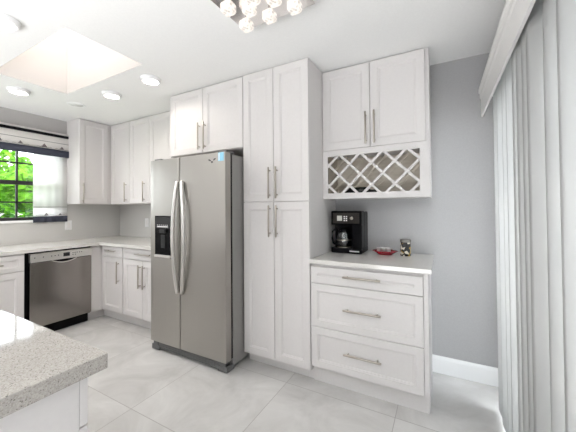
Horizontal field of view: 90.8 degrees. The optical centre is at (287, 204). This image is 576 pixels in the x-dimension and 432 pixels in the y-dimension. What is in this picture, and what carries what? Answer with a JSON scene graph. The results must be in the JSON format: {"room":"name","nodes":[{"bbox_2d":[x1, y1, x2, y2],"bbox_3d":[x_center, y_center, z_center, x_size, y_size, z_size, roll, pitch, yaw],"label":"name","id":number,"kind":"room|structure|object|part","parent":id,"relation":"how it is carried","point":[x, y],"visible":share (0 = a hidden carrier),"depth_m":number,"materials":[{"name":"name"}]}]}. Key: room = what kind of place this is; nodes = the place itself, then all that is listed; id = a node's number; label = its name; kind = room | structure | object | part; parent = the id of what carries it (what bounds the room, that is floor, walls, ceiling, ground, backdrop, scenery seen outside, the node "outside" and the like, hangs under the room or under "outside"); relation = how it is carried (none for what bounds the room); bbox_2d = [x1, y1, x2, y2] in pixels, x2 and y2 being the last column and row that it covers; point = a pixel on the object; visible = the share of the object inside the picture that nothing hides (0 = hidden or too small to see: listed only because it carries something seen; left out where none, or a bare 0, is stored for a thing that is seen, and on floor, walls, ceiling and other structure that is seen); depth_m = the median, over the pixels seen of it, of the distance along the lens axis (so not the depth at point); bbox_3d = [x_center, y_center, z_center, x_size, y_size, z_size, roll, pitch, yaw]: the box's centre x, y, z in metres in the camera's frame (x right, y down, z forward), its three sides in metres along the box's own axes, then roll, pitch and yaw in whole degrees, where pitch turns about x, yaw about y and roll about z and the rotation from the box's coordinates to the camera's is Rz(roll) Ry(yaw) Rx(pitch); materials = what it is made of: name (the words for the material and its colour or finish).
{"room":"kitchen","nodes":[
{"label":"kitchen","id":0,"kind":"room"},
{"bbox_2d":[0,107,97,243],"bbox_3d":[-4.064,0.136,1.543,0.140,2.440,6.247,-1,-1,28],"label":"wall","id":1,"kind":"structure","parent":0,"point":[7,115],"depth_m":3.35,"materials":[{"name":"paint"}]},
{"bbox_2d":[0,151,32,220],"bbox_3d":[-3.300,-0.287,2.966,0.060,0.945,1.510,-1,-1,28],"label":"window","id":2,"kind":"structure","parent":1,"relation":"in","point":[15,182],"depth_m":3.27,"materials":[{"name":"grey"}]},
{"bbox_2d":[0,220,32,223],"bbox_3d":[-3.244,0.200,2.936,0.054,0.026,1.620,-1,-1,28],"label":"window sill","id":3,"kind":"structure","parent":1,"relation":"attached to","point":[27,221],"depth_m":3.21,"materials":[{"name":"white paint"}]},
{"bbox_2d":[0,122,68,157],"bbox_3d":[-3.241,-0.743,2.870,0.067,0.300,1.796,-1,-1,28],"label":"window valance","id":4,"kind":"object","parent":1,"relation":"attached to","point":[13,137],"visible":1,"depth_m":3.31,"materials":[{"name":"fabric"}]},
{"bbox_2d":[33,154,66,222],"bbox_3d":[-2.906,-0.227,3.483,0.021,0.895,0.345,-1,-1,28],"label":"curtain","id":5,"kind":"object","parent":4,"relation":"hanging from","point":[49,172],"visible":1,"depth_m":3.47,"materials":[{"name":"white fabric"}]},
{"bbox_2d":[0,204,150,245],"bbox_3d":[-2.299,0.216,2.775,1.790,0.460,2.397,-1,-1,28],"label":"backsplash","id":6,"kind":"structure","parent":1,"relation":"attached to","point":[88,221],"depth_m":3.85,"materials":[{"name":"grey tile"}]},
{"bbox_2d":[65,220,71,229],"bbox_3d":[-2.827,0.273,3.660,0.008,0.120,0.074,-1,-1,28],"label":"wall outlet","id":7,"kind":"object","parent":6,"relation":"attached to","point":[68,225],"visible":1,"depth_m":3.66,"materials":[{"name":"white paint"}]},
{"bbox_2d":[145,218,148,226],"bbox_3d":[-1.960,0.257,3.945,0.074,0.120,0.008,-1,-1,28],"label":"wall outlet","id":8,"kind":"object","parent":6,"relation":"attached to","point":[146,219],"visible":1,"depth_m":3.94,"materials":[{"name":"white paint"}]},
{"bbox_2d":[67,118,130,204],"bbox_3d":[-2.531,-0.528,3.876,0.350,1.064,0.692,-1,-1,28],"label":"upper cabinet","id":9,"kind":"object","parent":1,"relation":"attached to","point":[89,160],"visible":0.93,"depth_m":3.62,"materials":[{"name":"paint"}]},
{"bbox_3d":[-2.501,-0.529,3.662,0.020,1.053,0.340,-1,-1,28],"label":"door","id":10,"kind":"part","parent":9,"relation":"part of","materials":[{"name":"paint"}]},
{"bbox_2d":[0,0,505,125],"bbox_3d":[-1.954,-1.168,0.437,4.940,0.100,6.487,-1,-1,28],"label":"ceiling","id":11,"kind":"structure","parent":0,"point":[190,45],"depth_m":1.91,"materials":[{"name":"paint"}]},
{"bbox_2d":[0,11,20,30],"bbox_3d":[-1.702,-1.086,1.689,0.168,0.031,0.168,-1,-1,28],"label":"recessed light","id":12,"kind":"object","parent":11,"relation":"in","point":[7,22],"visible":1,"depth_m":1.71,"materials":[{"name":"white paint"}]},
{"bbox_2d":[6,86,30,95],"bbox_3d":[-2.544,-1.064,2.685,0.168,0.031,0.168,-1,-1,28],"label":"recessed light","id":13,"kind":"object","parent":11,"relation":"in","point":[15,90],"visible":1,"depth_m":2.68,"materials":[{"name":"white paint"}]},
{"bbox_2d":[0,27,142,93],"bbox_3d":[-1.787,-1.522,2.289,1.272,0.859,0.628,-1,-1,28],"label":"skylight","id":14,"kind":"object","parent":11,"relation":"attached to","point":[66,61],"depth_m":2.63,"materials":[{"name":"white glass"}]},
{"bbox_2d":[66,102,85,107],"bbox_3d":[-2.288,-1.072,3.070,0.168,0.008,0.168,-1,-1,28],"label":"recessed light","id":15,"kind":"object","parent":11,"relation":"in","point":[73,104],"visible":1,"depth_m":3.06,"materials":[{"name":"white paint"}]},
{"bbox_2d":[102,90,121,99],"bbox_3d":[-1.732,-1.069,2.793,0.168,0.031,0.168,-1,-1,28],"label":"recessed light","id":16,"kind":"object","parent":11,"relation":"in","point":[109,94],"visible":1,"depth_m":2.78,"materials":[{"name":"white paint"}]},
{"bbox_2d":[140,74,160,85],"bbox_3d":[-1.196,-1.078,2.478,0.168,0.031,0.168,-1,-1,28],"label":"recessed light","id":17,"kind":"object","parent":11,"relation":"in","point":[148,79],"visible":1,"depth_m":2.47,"materials":[{"name":"white paint"}]},
{"bbox_2d":[211,0,314,32],"bbox_3d":[-0.172,-1.051,1.429,0.472,0.132,0.470,-1,-1,28],"label":"ceiling fixture","id":18,"kind":"object","parent":11,"relation":"attached to","point":[248,14],"visible":1,"depth_m":1.51,"materials":[{"name":"white glass"}]},
{"bbox_2d":[56,315,505,431],"bbox_3d":[-1.934,1.382,0.399,4.940,0.120,6.487,-1,-1,28],"label":"floor","id":19,"kind":"structure","parent":0,"point":[142,387],"depth_m":1.94,"materials":[{"name":"tile"}]},
{"bbox_2d":[0,254,23,317],"bbox_3d":[-3.095,0.922,2.450,0.675,0.879,1.080,-1,-1,28],"label":"base cabinet","id":20,"kind":"object","parent":19,"relation":"on","point":[11,266],"visible":0.78,"depth_m":2.71,"materials":[{"name":"paint"}]},
{"bbox_3d":[-2.712,0.570,2.558,0.020,0.156,0.517,-1,-1,28],"label":"drawer","id":21,"kind":"part","parent":20,"relation":"part of","materials":[{"name":"paint"}]},
{"bbox_2d":[0,236,150,255],"bbox_3d":[-2.283,0.463,2.763,1.818,0.034,2.395,-1,-1,28],"label":"countertop","id":22,"kind":"structure","parent":20,"relation":"on","point":[144,243],"depth_m":3.21,"materials":[{"name":"stone"}]},
{"bbox_2d":[0,377,87,431],"bbox_3d":[-1.623,0.889,0.784,1.974,0.872,1.050,-1,-1,28],"label":"base cabinet","id":23,"kind":"object","parent":19,"relation":"on","point":[65,410],"visible":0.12,"depth_m":0.69,"materials":[{"name":"paint"}]},
{"bbox_2d":[0,309,107,418],"bbox_3d":[-1.643,0.432,0.776,2.039,0.042,1.089,-1,-1,28],"label":"countertop","id":24,"kind":"structure","parent":23,"relation":"on","point":[37,362],"depth_m":0.73,"materials":[{"name":"stone"}]},
{"bbox_3d":[-0.745,0.514,0.855,0.486,0.127,0.020,-1,-1,28],"label":"drawer","id":25,"kind":"part","parent":23,"relation":"part of","materials":[{"name":"paint"}]},
{"bbox_3d":[-0.742,0.898,0.850,0.486,0.632,0.020,-1,-1,28],"label":"door","id":26,"kind":"part","parent":23,"relation":"part of","materials":[{"name":"paint"}]},
{"bbox_2d":[24,246,91,330],"bbox_3d":[-2.692,0.930,3.192,0.622,0.878,0.598,-1,-1,28],"label":"dishwasher","id":27,"kind":"object","parent":19,"relation":"on","point":[57,283],"visible":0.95,"depth_m":3.02,"materials":[{"name":"silver metal"}]},
{"bbox_3d":[-2.439,0.547,3.073,0.050,0.086,0.562,-1,-1,28],"label":"control panel","id":28,"kind":"part","parent":27,"relation":"part of","materials":[{"name":"silver metal"}]},
{"bbox_2d":[88,245,128,321],"bbox_3d":[-2.214,0.934,3.681,1.052,0.879,0.707,-1,-1,28],"label":"base cabinet","id":29,"kind":"object","parent":19,"relation":"on","point":[106,261],"visible":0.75,"depth_m":3.35,"materials":[{"name":"paint"}]},
{"bbox_3d":[-2.045,0.554,3.318,0.390,0.111,0.020,-1,-1,28],"label":"drawer","id":30,"kind":"part","parent":29,"relation":"part of","materials":[{"name":"paint"}]},
{"bbox_3d":[-2.042,0.931,3.313,0.390,0.620,0.020,-1,-1,28],"label":"door","id":31,"kind":"part","parent":29,"relation":"part of","materials":[{"name":"paint"}]},
{"bbox_3d":[-1.938,0.779,3.226,0.014,0.250,0.038,-1,-1,28],"label":"handle","id":32,"kind":"part","parent":29,"relation":"part of","materials":[{"name":"silver metal"}]},
{"bbox_2d":[123,248,150,328],"bbox_3d":[-1.399,0.921,3.276,0.765,0.879,0.642,-1,-1,28],"label":"base cabinet","id":33,"kind":"object","parent":19,"relation":"on","point":[136,262],"visible":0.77,"depth_m":3.10,"materials":[{"name":"paint"}]},
{"bbox_3d":[-1.701,0.926,3.128,0.340,0.620,0.020,-1,-1,28],"label":"door","id":34,"kind":"part","parent":33,"relation":"part of","materials":[{"name":"paint"}]},
{"bbox_3d":[-1.527,0.545,3.038,0.743,0.111,0.020,-1,-1,28],"label":"drawer","id":35,"kind":"part","parent":33,"relation":"part of","materials":[{"name":"paint"}]},
{"bbox_3d":[-1.596,0.778,3.041,0.014,0.250,0.038,-1,-1,28],"label":"handle","id":36,"kind":"part","parent":33,"relation":"part of","materials":[{"name":"silver metal"}]},
{"bbox_3d":[-1.531,0.777,3.006,0.014,0.250,0.038,-1,-1,28],"label":"handle","id":37,"kind":"part","parent":33,"relation":"part of","materials":[{"name":"silver metal"}]},
{"bbox_3d":[-1.373,0.920,2.951,0.399,0.620,0.020,-1,-1,28],"label":"door","id":38,"kind":"part","parent":33,"relation":"part of","materials":[{"name":"paint"}]},
{"bbox_2d":[151,150,249,372],"bbox_3d":[-0.717,0.461,2.756,0.903,1.772,0.826,-1,-1,28],"label":"refrigerator","id":39,"kind":"object","parent":19,"relation":"on","point":[197,201],"visible":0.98,"depth_m":2.38,"materials":[{"name":"silver metal"}]},
{"bbox_3d":[-1.127,0.167,2.574,0.211,0.111,0.009,-1,-1,28],"label":"dispenser panel","id":40,"kind":"part","parent":39,"relation":"part of","materials":[{"name":"black plastic"}]},
{"bbox_3d":[-1.099,0.426,2.595,0.386,1.663,0.065,-1,-1,28],"label":"door","id":41,"kind":"part","parent":39,"relation":"part of","materials":[{"name":"silver metal"}]},
{"bbox_3d":[-0.980,0.287,2.465,0.075,0.971,0.042,0,-1,-22],"label":"handle","id":42,"kind":"part","parent":39,"relation":"part of","materials":[{"name":"silver metal"}]},
{"bbox_3d":[-0.898,0.286,2.420,0.040,0.972,0.090,0,-1,-27],"label":"handle","id":43,"kind":"part","parent":39,"relation":"part of","materials":[{"name":"silver metal"}]},
{"bbox_3d":[-0.698,0.420,2.378,0.508,1.663,0.065,-1,-1,28],"label":"door","id":44,"kind":"part","parent":39,"relation":"part of","materials":[{"name":"silver metal"}]},
{"bbox_2d":[243,58,335,377],"bbox_3d":[0.025,0.118,2.515,0.612,2.438,0.640,-1,-1,28],"label":"pantry cabinet","id":45,"kind":"object","parent":19,"relation":"on","point":[287,217],"visible":0.97,"depth_m":2.25,"materials":[{"name":"paint"}]},
{"bbox_3d":[-0.246,-0.557,2.359,0.297,1.079,0.020,-1,-1,28],"label":"door","id":46,"kind":"part","parent":45,"relation":"part of","materials":[{"name":"paint"}]},
{"bbox_3d":[-0.237,0.614,2.341,0.297,1.256,0.020,-1,-1,28],"label":"door","id":47,"kind":"part","parent":45,"relation":"part of","materials":[{"name":"paint"}]},
{"bbox_3d":[-0.153,-0.170,2.272,0.014,0.250,0.038,-1,-1,28],"label":"handle","id":48,"kind":"part","parent":45,"relation":"part of","materials":[{"name":"silver metal"}]},
{"bbox_3d":[-0.150,0.135,2.268,0.014,0.250,0.038,-1,-1,28],"label":"handle","id":49,"kind":"part","parent":45,"relation":"part of","materials":[{"name":"silver metal"}]},
{"bbox_3d":[-0.094,-0.171,2.240,0.014,0.250,0.038,-1,-1,28],"label":"handle","id":50,"kind":"part","parent":45,"relation":"part of","materials":[{"name":"silver metal"}]},
{"bbox_3d":[-0.091,0.134,2.236,0.014,0.250,0.038,-1,-1,28],"label":"handle","id":51,"kind":"part","parent":45,"relation":"part of","materials":[{"name":"silver metal"}]},
{"bbox_3d":[0.023,-0.562,2.213,0.307,1.079,0.020,-1,-1,28],"label":"door","id":52,"kind":"part","parent":45,"relation":"part of","materials":[{"name":"paint"}]},
{"bbox_3d":[0.032,0.610,2.196,0.307,1.256,0.020,-1,-1,28],"label":"door","id":53,"kind":"part","parent":45,"relation":"part of","materials":[{"name":"paint"}]},
{"bbox_2d":[311,264,432,413],"bbox_3d":[0.650,0.882,2.172,0.789,0.891,0.634,-1,-1,28],"label":"base cabinet","id":54,"kind":"object","parent":19,"relation":"on","point":[371,329],"visible":0.86,"depth_m":1.91,"materials":[{"name":"paint"}]},
{"bbox_3d":[0.494,0.507,1.922,0.255,0.014,0.038,-1,-1,28],"label":"handle","id":55,"kind":"part","parent":54,"relation":"part of","materials":[{"name":"silver metal"}]},
{"bbox_3d":[0.496,0.737,1.918,0.255,0.014,0.038,-1,-1,28],"label":"handle","id":56,"kind":"part","parent":54,"relation":"part of","materials":[{"name":"silver metal"}]},
{"bbox_3d":[0.498,1.041,1.914,0.255,0.014,0.038,-1,-1,28],"label":"handle","id":57,"kind":"part","parent":54,"relation":"part of","materials":[{"name":"silver metal"}]},
{"bbox_3d":[0.507,0.517,1.947,0.758,0.120,0.020,-1,-1,28],"label":"drawer","id":58,"kind":"part","parent":54,"relation":"part of","materials":[{"name":"paint"}]},
{"bbox_3d":[0.509,0.738,1.943,0.758,0.314,0.020,-1,-1,28],"label":"drawer","id":59,"kind":"part","parent":54,"relation":"part of","materials":[{"name":"paint"}]},
{"bbox_3d":[0.511,1.046,1.939,0.758,0.294,0.020,-1,-1,28],"label":"drawer","id":60,"kind":"part","parent":54,"relation":"part of","materials":[{"name":"paint"}]},
{"bbox_2d":[309,251,433,274],"bbox_3d":[0.658,0.420,2.181,0.809,0.030,0.620,-1,-1,28],"label":"countertop","id":61,"kind":"structure","parent":54,"relation":"on","point":[415,263],"depth_m":2.02,"materials":[{"name":"stone"}]},
{"bbox_2d":[331,211,367,253],"bbox_3d":[0.526,0.234,2.453,0.271,0.352,0.241,-1,-1,28],"label":"coffee maker","id":62,"kind":"object","parent":61,"relation":"on","point":[351,227],"visible":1,"depth_m":2.37,"materials":[{"name":"black plastic"}]},
{"bbox_3d":[0.400,0.281,2.438,0.016,0.136,0.065,0,-1,-45],"label":"carafe handle","id":63,"kind":"part","parent":62,"relation":"part of","materials":[{"name":"black plastic"}]},
{"bbox_3d":[0.477,0.221,2.421,0.092,0.027,0.092,-1,-1,28],"label":"carafe lid","id":64,"kind":"part","parent":62,"relation":"part of","materials":[{"name":"black plastic"}]},
{"bbox_3d":[0.480,0.117,2.358,0.222,0.087,0.006,-1,-1,28],"label":"control panel","id":65,"kind":"part","parent":62,"relation":"part of","materials":[{"name":"grey plastic"}]},
{"bbox_2d":[372,249,397,254],"bbox_3d":[0.785,0.390,2.300,0.200,0.031,0.160,-1,-1,28],"label":"dish","id":66,"kind":"object","parent":61,"relation":"on","point":[374,250],"visible":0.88,"depth_m":2.26,"materials":[{"name":"red ceramic"}]},
{"bbox_2d":[400,239,410,255],"bbox_3d":[0.921,0.339,2.227,0.082,0.129,0.082,-1,-1,28],"label":"jar","id":67,"kind":"object","parent":61,"relation":"on","point":[405,244],"visible":1,"depth_m":2.20,"materials":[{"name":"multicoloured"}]},
{"bbox_3d":[0.920,0.286,2.228,0.082,0.023,0.082,-1,-1,28],"label":"lid","id":68,"kind":"part","parent":67,"relation":"part of","materials":[{"name":"grey metal"}]},
{"bbox_3d":[0.857,0.809,1.755,0.026,0.758,0.018,-1,-1,28],"label":"panel","id":69,"kind":"part","parent":54,"relation":"part of","materials":[{"name":"paint"}]},
{"bbox_2d":[336,53,497,367],"bbox_3d":[-0.433,0.132,3.209,4.940,2.440,0.140,-1,-1,28],"label":"wall","id":70,"kind":"structure","parent":0,"point":[456,226],"depth_m":2.19,"materials":[{"name":"paint"}]},
{"bbox_2d":[111,121,129,203],"bbox_3d":[-2.145,-0.531,3.856,0.419,1.064,0.359,-1,-1,28],"label":"upper cabinet","id":71,"kind":"object","parent":70,"relation":"attached to","point":[120,133],"visible":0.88,"depth_m":3.73,"materials":[{"name":"paint"}]},
{"bbox_3d":[-2.087,-0.151,3.639,0.014,0.250,0.038,-1,-1,28],"label":"handle","id":72,"kind":"part","parent":71,"relation":"part of","materials":[{"name":"silver metal"}]},
{"bbox_2d":[129,111,171,203],"bbox_3d":[-1.472,-0.542,3.493,1.108,1.064,0.359,-1,-1,28],"label":"upper cabinet","id":73,"kind":"object","parent":70,"relation":"attached to","point":[149,136],"visible":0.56,"depth_m":3.48,"materials":[{"name":"paint"}]},
{"bbox_3d":[-1.851,-0.536,3.547,0.386,1.053,0.020,-1,-1,28],"label":"door","id":74,"kind":"part","parent":73,"relation":"part of","materials":[{"name":"paint"}]},
{"bbox_3d":[-1.506,-0.541,3.360,0.391,1.053,0.020,-1,-1,28],"label":"door","id":75,"kind":"part","parent":73,"relation":"part of","materials":[{"name":"paint"}]},
{"bbox_2d":[170,77,242,157],"bbox_3d":[-0.651,-0.781,2.891,0.909,0.616,0.640,-1,-1,28],"label":"upper cabinet","id":76,"kind":"object","parent":70,"relation":"attached to","point":[206,120],"visible":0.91,"depth_m":2.62,"materials":[{"name":"paint"}]},
{"bbox_3d":[-0.985,-0.779,2.761,0.441,0.604,0.020,-1,-1,28],"label":"door","id":77,"kind":"part","parent":76,"relation":"part of","materials":[{"name":"paint"}]},
{"bbox_3d":[-0.833,-0.631,2.645,0.014,0.250,0.038,-1,-1,28],"label":"handle","id":78,"kind":"part","parent":76,"relation":"part of","materials":[{"name":"silver metal"}]},
{"bbox_3d":[-0.772,-0.632,2.612,0.014,0.250,0.038,-1,-1,28],"label":"handle","id":79,"kind":"part","parent":76,"relation":"part of","materials":[{"name":"silver metal"}]},
{"bbox_3d":[-0.586,-0.785,2.545,0.459,0.604,0.020,-1,-1,28],"label":"door","id":80,"kind":"part","parent":76,"relation":"part of","materials":[{"name":"paint"}]},
{"bbox_2d":[322,47,431,199],"bbox_3d":[0.709,-0.577,2.312,0.801,1.064,0.359,-1,-1,28],"label":"wine rack cabinet","id":81,"kind":"object","parent":70,"relation":"attached to","point":[377,113],"visible":1,"depth_m":2.19,"materials":[{"name":"paint"}]},
{"bbox_3d":[0.464,-0.770,2.296,0.387,0.658,0.020,-1,-1,28],"label":"door","id":82,"kind":"part","parent":81,"relation":"part of","materials":[{"name":"paint"}]},
{"bbox_2d":[345,187,376,192],"bbox_3d":[0.605,-0.103,2.334,0.270,0.074,0.074,-1,-1,28],"label":"wine bottle","id":83,"kind":"object","parent":81,"relation":"in","point":[359,189],"visible":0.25,"depth_m":2.31,"materials":[{"name":"black glass"}]},
{"bbox_3d":[0.597,-0.589,2.190,0.014,0.250,0.038,-1,-1,28],"label":"handle","id":84,"kind":"part","parent":81,"relation":"part of","materials":[{"name":"silver metal"}]},
{"bbox_3d":[0.654,-0.590,2.159,0.014,0.250,0.038,-1,-1,28],"label":"handle","id":85,"kind":"part","parent":81,"relation":"part of","materials":[{"name":"silver metal"}]},
{"bbox_3d":[0.648,-0.244,2.189,0.801,0.395,0.016,-1,-1,28],"label":"frame","id":86,"kind":"part","parent":81,"relation":"part of","materials":[{"name":"paint"}]},
{"bbox_3d":[0.794,-0.240,2.461,0.762,0.349,0.010,-1,-1,28],"label":"panel","id":87,"kind":"part","parent":81,"relation":"part of","materials":[{"name":"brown wood"}]},
{"bbox_3d":[0.806,-0.776,2.111,0.383,0.658,0.020,-1,-1,28],"label":"door","id":88,"kind":"part","parent":81,"relation":"part of","materials":[{"name":"paint"}]},
{"bbox_2d":[432,354,498,386],"bbox_3d":[1.367,1.256,2.135,0.503,0.130,0.015,-1,-1,28],"label":"baseboard","id":89,"kind":"structure","parent":70,"relation":"attached to","point":[479,373],"depth_m":2.14,"materials":[{"name":"white paint"}]},
{"bbox_3d":[0.157,0.068,-0.741,0.140,2.440,6.247,-1,-1,28],"label":"wall","id":90,"kind":"structure","parent":0,"visible":0},
{"bbox_2d":[478,0,575,431],"bbox_3d":[0.569,0.212,0.344,0.172,2.142,3.850,-1,-1,28],"label":"vertical blind","id":91,"kind":"object","parent":90,"relation":"attached to","point":[529,74],"visible":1,"depth_m":0.99,"materials":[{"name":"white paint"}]},
{"label":"outside","id":92,"kind":"structure","parent":0,"visible":0},
{"bbox_3d":[-7.144,1.699,6.123,9.560,0.200,16.000,-1,-1,28],"label":"garden","id":93,"kind":"object","parent":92,"visible":0},
{"bbox_2d":[0,164,32,216],"bbox_3d":[-4.802,0.386,5.737,1.435,2.407,1.929,-1,-1,40],"label":"bush","id":94,"kind":"object","parent":93,"relation":"on","point":[25,192],"visible":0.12,"depth_m":5.07,"materials":[{"name":"green plant"}]},
{"bbox_2d":[0,150,32,208],"bbox_3d":[-6.679,0.094,7.454,2.440,3.073,2.571,0,-1,-20],"label":"tree","id":95,"kind":"object","parent":93,"relation":"on","point":[3,153],"visible":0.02,"depth_m":7.19,"materials":[{"name":"green plant"}]},
{"bbox_2d":[0,203,32,217],"bbox_3d":[-4.089,0.697,4.168,0.923,1.726,1.903,-1,-1,28],"label":"flowering bush","id":96,"kind":"object","parent":93,"relation":"on","point":[9,212],"visible":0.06,"depth_m":4.11,"materials":[{"name":"green plant"}]}
]}

